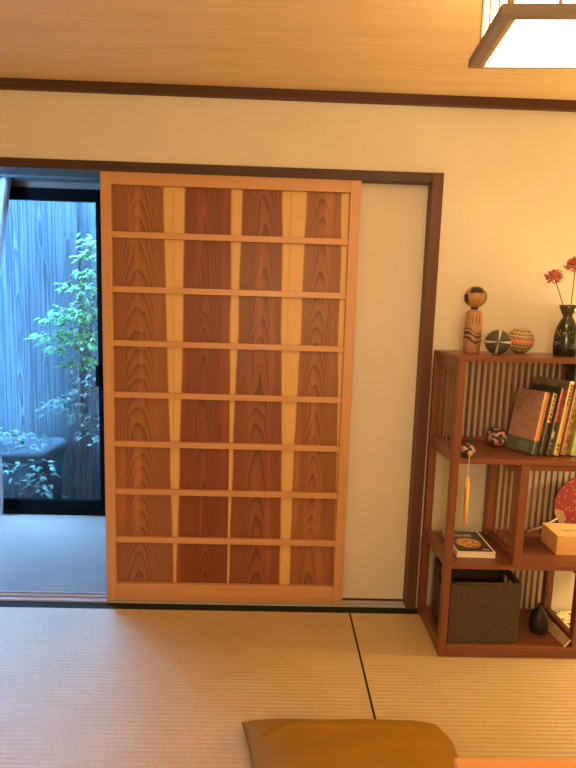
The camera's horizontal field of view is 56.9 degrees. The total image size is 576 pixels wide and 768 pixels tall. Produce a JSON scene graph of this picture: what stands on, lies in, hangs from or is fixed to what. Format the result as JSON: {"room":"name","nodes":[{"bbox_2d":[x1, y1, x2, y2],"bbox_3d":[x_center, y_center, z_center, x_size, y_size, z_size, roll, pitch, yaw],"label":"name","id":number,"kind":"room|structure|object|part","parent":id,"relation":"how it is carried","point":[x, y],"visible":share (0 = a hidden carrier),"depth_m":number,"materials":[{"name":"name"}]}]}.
{"room":"traditional dwelling","nodes":[
{"label":"traditional dwelling","id":0,"kind":"room"},
{"bbox_2d":[11,181,99,189],"bbox_3d":[-1.187,-0.419,3.218,3.750,2.600,0.100,2,8,-1],"label":"wall","id":1,"kind":"structure","parent":0,"point":[31,184],"depth_m":3.07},
{"bbox_2d":[0,177,11,514],"bbox_3d":[-1.895,-0.187,3.114,0.622,1.975,0.050,2,8,-1],"label":"curtain","id":2,"kind":"object","parent":1,"relation":"hanging from","point":[5,183],"visible":1,"depth_m":3.01,"materials":[{"name":"grey fabric"}]},
{"bbox_2d":[0,174,99,183],"bbox_3d":[-1.163,-1.165,3.018,3.750,0.028,0.099,2,8,-1],"label":"trim","id":3,"kind":"structure","parent":1,"relation":"attached to","point":[14,177],"depth_m":2.99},
{"bbox_2d":[3,187,105,515],"bbox_3d":[-1.987,-0.174,3.211,1.764,1.968,0.079,2,8,-1],"label":"window","id":4,"kind":"structure","parent":1,"relation":"in","point":[43,506],"depth_m":3.24,"materials":[{"name":"black metal"}]},
{"bbox_3d":[-1.149,-0.050,3.215,0.022,0.130,0.022,2,8,-1],"label":"latch handle","id":5,"kind":"part","parent":4,"relation":"part of","materials":[{"name":"black metal"}]},
{"bbox_2d":[0,514,403,604],"bbox_3d":[-1.216,0.911,2.882,3.750,0.050,1.040,2,8,-1],"label":"floor","id":6,"kind":"structure","parent":0,"point":[50,553],"depth_m":2.81,"materials":[{"name":"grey wood"}]},
{"bbox_2d":[0,90,575,610],"bbox_3d":[0.076,-0.068,2.240,4.350,2.177,0.120,2,8,-1],"label":"wall","id":7,"kind":"structure","parent":0,"point":[508,217],"depth_m":2.08,"materials":[{"name":"paint"}]},
{"bbox_2d":[0,157,443,609],"bbox_3d":[-0.559,0.040,2.234,2.285,1.825,0.127,2,8,-1],"label":"door frame","id":8,"kind":"structure","parent":7,"relation":"attached to","point":[435,189],"depth_m":2.11,"materials":[{"name":"brown wood"}]},
{"bbox_2d":[100,171,361,603],"bbox_3d":[-0.247,0.061,2.209,1.021,1.790,0.030,2,8,-1],"label":"door","id":9,"kind":"structure","parent":7,"relation":"in","point":[229,302],"depth_m":2.20,"materials":[{"name":"brown wood"}]},
{"bbox_3d":[-0.736,0.055,2.185,0.014,0.110,0.003,2,8,-1],"label":"finger pull","id":10,"kind":"part","parent":9,"relation":"part of","materials":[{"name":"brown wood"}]},
{"bbox_3d":[-0.272,0.909,2.323,0.938,0.078,0.029,2,8,-1],"label":"rail","id":11,"kind":"part","parent":9,"relation":"part of","materials":[{"name":"brown wood"}]},
{"bbox_3d":[-0.221,-0.797,2.095,0.938,0.057,0.029,2,8,-1],"label":"rail","id":12,"kind":"part","parent":9,"relation":"part of","materials":[{"name":"brown wood"}]},
{"bbox_2d":[0,78,575,111],"bbox_3d":[0.109,-1.099,2.031,4.350,0.036,0.022,2,8,-1],"label":"trim","id":13,"kind":"structure","parent":7,"relation":"attached to","point":[22,84],"depth_m":2.02,"materials":[{"name":"brown wood"}]},
{"bbox_2d":[342,183,427,600],"bbox_3d":[0.358,0.074,2.260,0.363,1.792,0.020,2,8,-1],"label":"door","id":14,"kind":"structure","parent":7,"relation":"in","point":[392,228],"depth_m":2.25,"materials":[{"name":"white paper"}]},
{"bbox_3d":[0.332,0.958,2.377,0.363,0.008,0.020,2,8,-1],"label":"rail","id":15,"kind":"part","parent":14,"relation":"part of","materials":[{"name":"brown wood"}]},
{"bbox_2d":[0,0,575,99],"bbox_3d":[0.142,-0.924,0.361,4.550,0.060,3.620,2,8,-1],"label":"ceiling","id":16,"kind":"structure","parent":0,"point":[379,46],"depth_m":1.70,"materials":[{"name":"brown wood"}]},
{"bbox_2d":[468,0,575,68],"bbox_3d":[0.607,-0.864,1.152,0.345,0.239,0.238,2,8,3],"label":"pendant lamp","id":17,"kind":"object","parent":16,"relation":"hanging from","point":[514,34],"visible":1,"depth_m":1.16,"materials":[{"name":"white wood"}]},
{"bbox_3d":[0.463,-0.856,1.258,0.012,0.145,0.012,2,8,3],"label":"corner post","id":18,"kind":"part","parent":17,"relation":"part of","materials":[{"name":"brown wood"}]},
{"bbox_3d":[0.445,-0.763,1.184,0.026,0.020,0.208,2,8,3],"label":"frame","id":19,"kind":"part","parent":17,"relation":"part of","materials":[{"name":"brown wood"}]},
{"bbox_3d":[0.457,-0.843,1.163,0.002,0.145,0.178,2,8,3],"label":"panel","id":20,"kind":"part","parent":17,"relation":"part of","materials":[{"name":"white paper"}]},
{"bbox_3d":[0.610,-0.771,1.282,0.345,0.020,0.006,2,8,3],"label":"frame","id":21,"kind":"part","parent":17,"relation":"part of","materials":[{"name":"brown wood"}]},
{"bbox_3d":[0.604,-0.755,1.176,0.269,0.004,0.208,2,8,3],"label":"panel","id":22,"kind":"part","parent":17,"relation":"part of","materials":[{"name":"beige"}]},
{"bbox_3d":[0.598,-0.742,1.061,0.345,0.020,0.024,2,8,3],"label":"frame","id":23,"kind":"part","parent":17,"relation":"part of","materials":[{"name":"brown wood"}]},
{"bbox_3d":[0.601,-0.825,1.061,0.285,0.145,0.002,2,8,3],"label":"panel","id":24,"kind":"part","parent":17,"relation":"part of","materials":[{"name":"white paper"}]},
{"bbox_3d":[0.078,1.262,0.592,4.550,0.078,3.500,2,8,-1],"label":"floor","id":25,"kind":"structure","parent":0,"visible":0},
{"bbox_2d":[0,601,373,767],"bbox_3d":[-0.925,1.019,1.802,2.388,0.023,1.000,2,8,-1],"label":"mat","id":26,"kind":"object","parent":25,"relation":"on","point":[83,684],"visible":1,"depth_m":1.84,"materials":[{"name":"beige wicker"}]},
{"bbox_2d":[0,591,404,607],"bbox_3d":[-0.609,0.957,2.339,2.241,0.039,0.070,2,8,-1],"label":"threshold","id":27,"kind":"object","parent":25,"relation":"on","point":[36,596],"visible":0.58,"depth_m":2.33,"materials":[{"name":"brown wood"}]},
{"bbox_2d":[348,607,575,758],"bbox_3d":[1.249,1.078,1.851,1.962,0.023,1.000,2,8,-1],"label":"mat","id":28,"kind":"object","parent":25,"relation":"on","point":[488,707],"visible":0.59,"depth_m":1.82,"materials":[{"name":"beige wicker"}]},
{"bbox_2d":[417,350,575,658],"bbox_3d":[0.992,0.455,2.088,0.828,1.135,0.310,2,8,-1],"label":"display shelf","id":29,"kind":"object","parent":28,"relation":"on","point":[516,549],"visible":0.75,"depth_m":2.02,"materials":[{"name":"brown wood"}]},
{"bbox_3d":[0.577,0.980,2.149,0.024,0.053,0.250,2,8,-1],"label":"rail","id":30,"kind":"part","parent":29,"relation":"part of","materials":[{"name":"red paint"}]},
{"bbox_3d":[0.590,0.434,2.218,0.030,1.117,0.032,2,8,-1],"label":"post","id":31,"kind":"part","parent":29,"relation":"part of","materials":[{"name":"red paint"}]},
{"bbox_3d":[0.587,0.641,2.104,0.024,0.040,0.250,2,8,-1],"label":"rail","id":32,"kind":"part","parent":29,"relation":"part of","materials":[{"name":"red paint"}]},
{"bbox_3d":[0.599,0.246,2.051,0.024,0.044,0.250,2,8,-1],"label":"rail","id":33,"kind":"part","parent":29,"relation":"part of","materials":[{"name":"red paint"}]},
{"bbox_3d":[0.601,0.078,2.034,0.008,0.302,0.200,2,8,-1],"label":"slat panel","id":34,"kind":"part","parent":29,"relation":"part of","materials":[{"name":"red paint"}]},
{"bbox_3d":[0.609,-0.084,2.007,0.024,0.034,0.250,2,8,-1],"label":"rail","id":35,"kind":"part","parent":29,"relation":"part of","materials":[{"name":"red paint"}]},
{"bbox_3d":[0.594,0.471,1.941,0.027,1.117,0.028,2,8,-1],"label":"post","id":36,"kind":"part","parent":29,"relation":"part of","materials":[{"name":"red paint"}]},
{"bbox_2d":[460,442,474,527],"bbox_3d":[0.643,0.363,1.935,0.053,0.306,0.058,9,10,43],"label":"ball","id":37,"kind":"object","parent":29,"relation":"hanging from","point":[467,449],"visible":0.98,"depth_m":1.91,"materials":[{"name":"beige fabric"}]},
{"bbox_2d":[442,530,495,557],"bbox_3d":[0.712,0.633,2.111,0.146,0.023,0.200,2,8,0],"label":"book","id":38,"kind":"object","parent":29,"relation":"on","point":[470,544],"visible":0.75,"depth_m":2.06,"materials":[{"name":"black paper"}]},
{"bbox_2d":[463,286,486,352],"bbox_3d":[0.701,-0.242,2.007,0.082,0.249,0.082,3,8,7],"label":"doll","id":39,"kind":"object","parent":29,"relation":"on","point":[475,297],"visible":0.99,"depth_m":1.98,"materials":[{"name":"brown wood"}]},
{"bbox_2d":[431,557,522,643],"bbox_3d":[0.735,0.847,2.097,0.272,0.244,0.211,2,8,-1],"label":"wicker basket","id":40,"kind":"object","parent":29,"relation":"on","point":[484,608],"visible":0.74,"depth_m":2.00,"materials":[{"name":"brown wicker"}]},
{"bbox_3d":[0.605,0.846,2.095,0.006,0.238,0.193,2,8,-1],"label":"panel","id":41,"kind":"part","parent":40,"relation":"part of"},
{"bbox_3d":[0.733,0.837,2.196,0.266,0.238,0.006,2,8,-1],"label":"panel","id":42,"kind":"part","parent":40,"relation":"part of","materials":[{"name":"brown wicker"}]},
{"bbox_3d":[0.737,0.863,1.999,0.266,0.238,0.006,2,8,-1],"label":"panel","id":43,"kind":"part","parent":40,"relation":"part of","materials":[{"name":"brown wicker"}]},
{"bbox_3d":[0.865,0.853,2.101,0.006,0.238,0.193,2,8,-1],"label":"panel","id":44,"kind":"part","parent":40,"relation":"part of","materials":[{"name":"brown wicker"}]},
{"bbox_3d":[0.843,0.444,2.211,0.034,0.380,0.038,2,8,-1],"label":"post","id":45,"kind":"part","parent":29,"relation":"part of","materials":[{"name":"red paint"}]},
{"bbox_2d":[486,427,506,446],"bbox_3d":[0.822,0.207,2.095,0.079,0.079,0.079,2,8,-1],"label":"ball","id":46,"kind":"object","parent":29,"relation":"on","point":[495,436],"visible":1,"depth_m":2.07,"materials":[{"name":"multicoloured fabric"}]},
{"bbox_2d":[485,329,511,354],"bbox_3d":[0.771,-0.154,1.954,0.093,0.093,0.093,5,8,25],"label":"ball","id":47,"kind":"object","parent":29,"relation":"on","point":[497,342],"visible":1,"depth_m":1.92,"materials":[{"name":"green fabric"}]},
{"bbox_3d":[0.841,0.633,2.101,0.022,0.035,0.230,2,8,-1],"label":"rail","id":48,"kind":"part","parent":29,"relation":"part of","materials":[{"name":"red paint"}]},
{"bbox_3d":[0.845,0.993,2.134,0.509,0.047,0.262,2,8,-1],"label":"board","id":49,"kind":"part","parent":29,"relation":"part of","materials":[{"name":"red paint"}]},
{"bbox_3d":[1.005,0.064,2.184,0.764,0.354,0.012,2,8,-1],"label":"slat panel","id":50,"kind":"part","parent":29,"relation":"part of","materials":[{"name":"red paint"}]},
{"bbox_3d":[0.846,0.461,2.084,0.008,0.318,0.165,2,8,-1],"label":"slat panel","id":51,"kind":"part","parent":29,"relation":"part of","materials":[{"name":"red paint"}]},
{"bbox_3d":[0.851,0.291,2.056,0.022,0.035,0.230,2,8,-1],"label":"rail","id":52,"kind":"part","parent":29,"relation":"part of","materials":[{"name":"red paint"}]},
{"bbox_3d":[0.849,0.479,1.950,0.032,0.380,0.030,2,8,-1],"label":"post","id":53,"kind":"part","parent":29,"relation":"part of","materials":[{"name":"red paint"}]},
{"bbox_2d":[509,327,534,352],"bbox_3d":[0.904,-0.170,2.071,0.101,0.101,0.101,5,8,21],"label":"ball","id":54,"kind":"object","parent":29,"relation":"on","point":[522,339],"visible":0.94,"depth_m":2.03,"materials":[{"name":"multicoloured fabric"}]},
{"bbox_3d":[0.846,0.806,2.217,0.474,0.306,0.012,2,8,-1],"label":"slat panel","id":55,"kind":"part","parent":29,"relation":"part of","materials":[{"name":"red paint"}]},
{"bbox_2d":[505,387,549,454],"bbox_3d":[0.909,0.139,2.022,0.069,0.237,0.123,-2,8,-25],"label":"book","id":56,"kind":"object","parent":29,"relation":"on","point":[530,406],"visible":1,"depth_m":2.00,"materials":[{"name":"paper"}]},
{"bbox_3d":[1.115,0.449,2.237,0.499,0.384,0.011,2,8,-1],"label":"slat panel","id":57,"kind":"part","parent":29,"relation":"part of","materials":[{"name":"red paint"}]},
{"bbox_2d":[528,603,548,634],"bbox_3d":[0.988,0.921,2.095,0.072,0.115,0.072,2,8,-1],"label":"bud vase","id":58,"kind":"object","parent":29,"relation":"on","point":[538,618],"visible":1,"depth_m":2.07,"materials":[{"name":"black ceramic"}]},
{"bbox_2d":[540,572,549,604],"bbox_3d":[1.004,0.841,2.088,0.030,0.215,0.011,2,8,-1],"label":"dry twig","id":59,"kind":"object","parent":58,"relation":"in","point":[549,572],"visible":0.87,"depth_m":2.08,"materials":[{"name":"brown plant"}]},
{"bbox_2d":[526,388,557,454],"bbox_3d":[0.938,0.140,2.023,0.067,0.236,0.123,-2,8,-25],"label":"book","id":60,"kind":"object","parent":29,"relation":"on","point":[552,398],"visible":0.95,"depth_m":1.97,"materials":[{"name":"paper"}]},
{"bbox_3d":[1.086,0.813,2.220,0.032,0.302,0.032,2,8,-1],"label":"post","id":61,"kind":"part","parent":29,"relation":"part of","materials":[{"name":"red paint"}]},
{"bbox_2d":[532,383,565,454],"bbox_3d":[0.967,0.132,2.024,0.070,0.254,0.126,-2,8,-25],"label":"book","id":62,"kind":"object","parent":29,"relation":"on","point":[561,391],"visible":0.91,"depth_m":1.97,"materials":[{"name":"grey paper"}]},
{"bbox_3d":[1.005,0.080,1.965,0.021,0.123,0.001,10,3,-26],"label":"red panel","id":63,"kind":"part","parent":62,"relation":"part of","materials":[{"name":"red paper"}]},
{"bbox_2d":[526,477,575,532],"bbox_3d":[1.179,0.501,2.206,0.366,0.256,0.014,2,8,-1],"label":"fan","id":64,"kind":"object","parent":29,"relation":"on","point":[565,500],"visible":0.77,"depth_m":2.21,"materials":[{"name":"red paper"}]},
{"bbox_3d":[1.058,0.589,2.216,0.129,0.069,0.014,2,8,-1],"label":"handle","id":65,"kind":"part","parent":64,"relation":"part of","materials":[{"name":"brown wood"}]},
{"bbox_3d":[1.127,0.308,1.931,0.513,0.020,0.020,2,8,-1],"label":"rail","id":66,"kind":"part","parent":29,"relation":"part of","materials":[{"name":"red paint"}]},
{"bbox_2d":[535,376,574,455],"bbox_3d":[0.991,0.118,2.035,0.074,0.280,0.151,-2,8,-25],"label":"book","id":67,"kind":"object","parent":29,"relation":"on","point":[568,385],"visible":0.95,"depth_m":1.97,"materials":[{"name":"paper"}]},
{"bbox_3d":[1.085,0.961,2.128,0.024,0.032,0.190,2,8,-1],"label":"rail","id":68,"kind":"part","parent":29,"relation":"part of","materials":[{"name":"red paint"}]},
{"bbox_2d":[541,523,575,555],"bbox_3d":[1.162,0.619,2.117,0.245,0.076,0.135,2,8,2],"label":"tissue box","id":69,"kind":"object","parent":29,"relation":"on","point":[560,538],"visible":1,"depth_m":2.08,"materials":[{"name":"beige wood"}]},
{"bbox_3d":[1.163,0.585,2.112,0.245,0.007,0.135,2,8,2],"label":"slotted lid","id":70,"kind":"part","parent":69,"relation":"part of","materials":[{"name":"beige wood"}]},
{"bbox_2d":[548,617,570,646],"bbox_3d":[1.046,0.966,2.105,0.029,0.033,0.200,1,8,-4],"label":"booklet","id":71,"kind":"object","parent":29,"relation":"on","point":[553,629],"visible":0.64,"depth_m":2.06,"materials":[{"name":"beige paper"}]},
{"bbox_2d":[554,610,570,627],"bbox_3d":[1.207,1.012,2.224,0.190,0.007,0.215,0,8,-9],"label":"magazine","id":72,"kind":"object","parent":71,"relation":"on","point":[565,616],"visible":0.17,"depth_m":2.29,"materials":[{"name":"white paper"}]},
{"bbox_2d":[552,305,575,356],"bbox_3d":[1.044,-0.200,1.994,0.085,0.190,0.085,2,8,-1],"label":"flower vase","id":73,"kind":"object","parent":29,"relation":"on","point":[564,339],"visible":1,"depth_m":1.97,"materials":[{"name":"ceramic"}]},
{"bbox_2d":[544,269,562,304],"bbox_3d":[0.991,-0.332,1.977,0.090,0.184,0.070,-4,9,-36],"label":"flower","id":74,"kind":"object","parent":73,"relation":"in","point":[553,275],"visible":1,"depth_m":1.95,"materials":[{"name":"red plant"}]},
{"bbox_2d":[563,256,575,303],"bbox_3d":[1.056,-0.354,1.968,0.074,0.233,0.072,2,8,-1],"label":"flower","id":75,"kind":"object","parent":73,"relation":"in","point":[571,263],"visible":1,"depth_m":1.96,"materials":[{"name":"red plant"}]},
{"bbox_3d":[1.054,-0.337,1.973,0.005,0.198,0.008,-1,8,-22],"label":"stem","id":76,"kind":"part","parent":75,"relation":"part of","materials":[{"name":"green plant"}]},
{"bbox_2d":[558,384,575,454],"bbox_3d":[1.019,0.125,2.038,0.080,0.266,0.151,-2,8,-25],"label":"book","id":77,"kind":"object","parent":29,"relation":"on","point":[571,414],"visible":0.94,"depth_m":1.97,"materials":[{"name":"paper"}]},
{"bbox_2d":[566,364,575,384],"bbox_3d":[1.243,0.086,2.142,0.247,0.331,0.068,2,8,-1],"label":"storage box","id":78,"kind":"object","parent":29,"relation":"on","point":[571,368],"visible":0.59,"depth_m":2.11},
{"bbox_3d":[1.248,-0.068,2.121,0.247,0.021,0.068,2,8,-1],"label":"lid","id":79,"kind":"part","parent":78,"relation":"part of","materials":[{"name":"black wood"}]},
{"bbox_2d":[567,416,575,455],"bbox_3d":[1.052,0.136,2.039,0.072,0.246,0.151,-2,8,-25],"label":"book","id":80,"kind":"object","parent":29,"relation":"on","point":[572,444],"visible":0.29,"depth_m":1.98,"materials":[{"name":"paper"}]},
{"bbox_3d":[1.091,0.842,2.001,0.032,0.302,0.030,2,8,-1],"label":"post","id":81,"kind":"part","parent":29,"relation":"part of","materials":[{"name":"red paint"}]},
{"bbox_3d":[0.088,1.272,0.139,4.350,0.022,2.400,2,8,-1],"label":"mat","id":82,"kind":"object","parent":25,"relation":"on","visible":0},
{"bbox_2d":[241,718,457,767],"bbox_3d":[0.178,1.049,1.398,0.632,0.091,0.470,2,8,-1],"label":"floor cushion","id":83,"kind":"object","parent":82,"relation":"on","point":[285,742],"visible":0.99,"depth_m":1.49,"materials":[{"name":"yellow fabric"}]},
{"bbox_2d":[454,758,575,767],"bbox_3d":[0.806,1.024,0.827,0.896,0.329,0.702,2,8,-1],"label":"table","id":84,"kind":"object","parent":82,"relation":"on","point":[458,762],"visible":1,"depth_m":1.13,"materials":[{"name":"orange wood"}]},
{"label":"outside","id":85,"kind":"structure","parent":0,"visible":0},
{"bbox_3d":[-1.822,1.051,4.084,8.000,0.100,1.250,2,8,-1],"label":"ground","id":86,"kind":"structure","parent":85,"visible":0},
{"bbox_2d":[0,427,67,498],"bbox_3d":[-1.744,0.679,3.574,0.719,0.781,0.315,2,8,-1],"label":"shrub","id":87,"kind":"object","parent":86,"relation":"on","point":[21,437],"visible":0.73,"depth_m":3.54,"materials":[{"name":"green plant"}]},
{"bbox_3d":[-1.721,0.690,3.566,0.437,0.762,0.069,1,8,-7],"label":"stem","id":88,"kind":"part","parent":87,"relation":"part of","materials":[{"name":"green plant"}]},
{"bbox_2d":[0,436,68,498],"bbox_3d":[-2.029,0.726,3.881,0.720,0.585,0.540,2,8,-1],"label":"stone basin","id":89,"kind":"object","parent":86,"relation":"on","point":[55,450],"visible":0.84,"depth_m":3.71,"materials":[{"name":"grey stone"}]},
{"bbox_2d":[0,200,100,499],"bbox_3d":[-1.586,-0.335,4.161,4.800,2.640,0.060,2,8,-1],"label":"wooden fence","id":90,"kind":"object","parent":86,"relation":"on","point":[40,238],"visible":0.09,"depth_m":4.11,"materials":[{"name":"wood"}]},
{"bbox_3d":[-0.402,-0.305,4.202,2.430,2.640,0.030,2,8,-1],"label":"board panel","id":91,"kind":"part","parent":90,"relation":"part of","materials":[{"name":"wood"}]},
{"bbox_2d":[23,232,97,498],"bbox_3d":[-1.464,0.001,3.768,0.724,2.085,0.442,2,8,-1],"label":"shrub","id":92,"kind":"object","parent":86,"relation":"on","point":[64,336],"visible":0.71,"depth_m":3.70,"materials":[{"name":"green plant"}]},
{"bbox_3d":[-1.472,0.022,3.783,0.332,2.041,0.115,2,8,-1],"label":"stem","id":93,"kind":"part","parent":92,"relation":"part of","materials":[{"name":"green plant"}]},
{"bbox_2d":[34,373,99,498],"bbox_3d":[-1.483,0.485,3.739,0.595,1.135,0.348,2,8,-1],"label":"shrub","id":94,"kind":"object","parent":86,"relation":"on","point":[78,380],"visible":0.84,"depth_m":3.71,"materials":[{"name":"green plant"}]},
{"bbox_3d":[-1.477,0.498,3.769,0.278,1.101,0.085,3,8,10],"label":"stem","id":95,"kind":"part","parent":94,"relation":"part of","materials":[{"name":"plant"}]}
]}

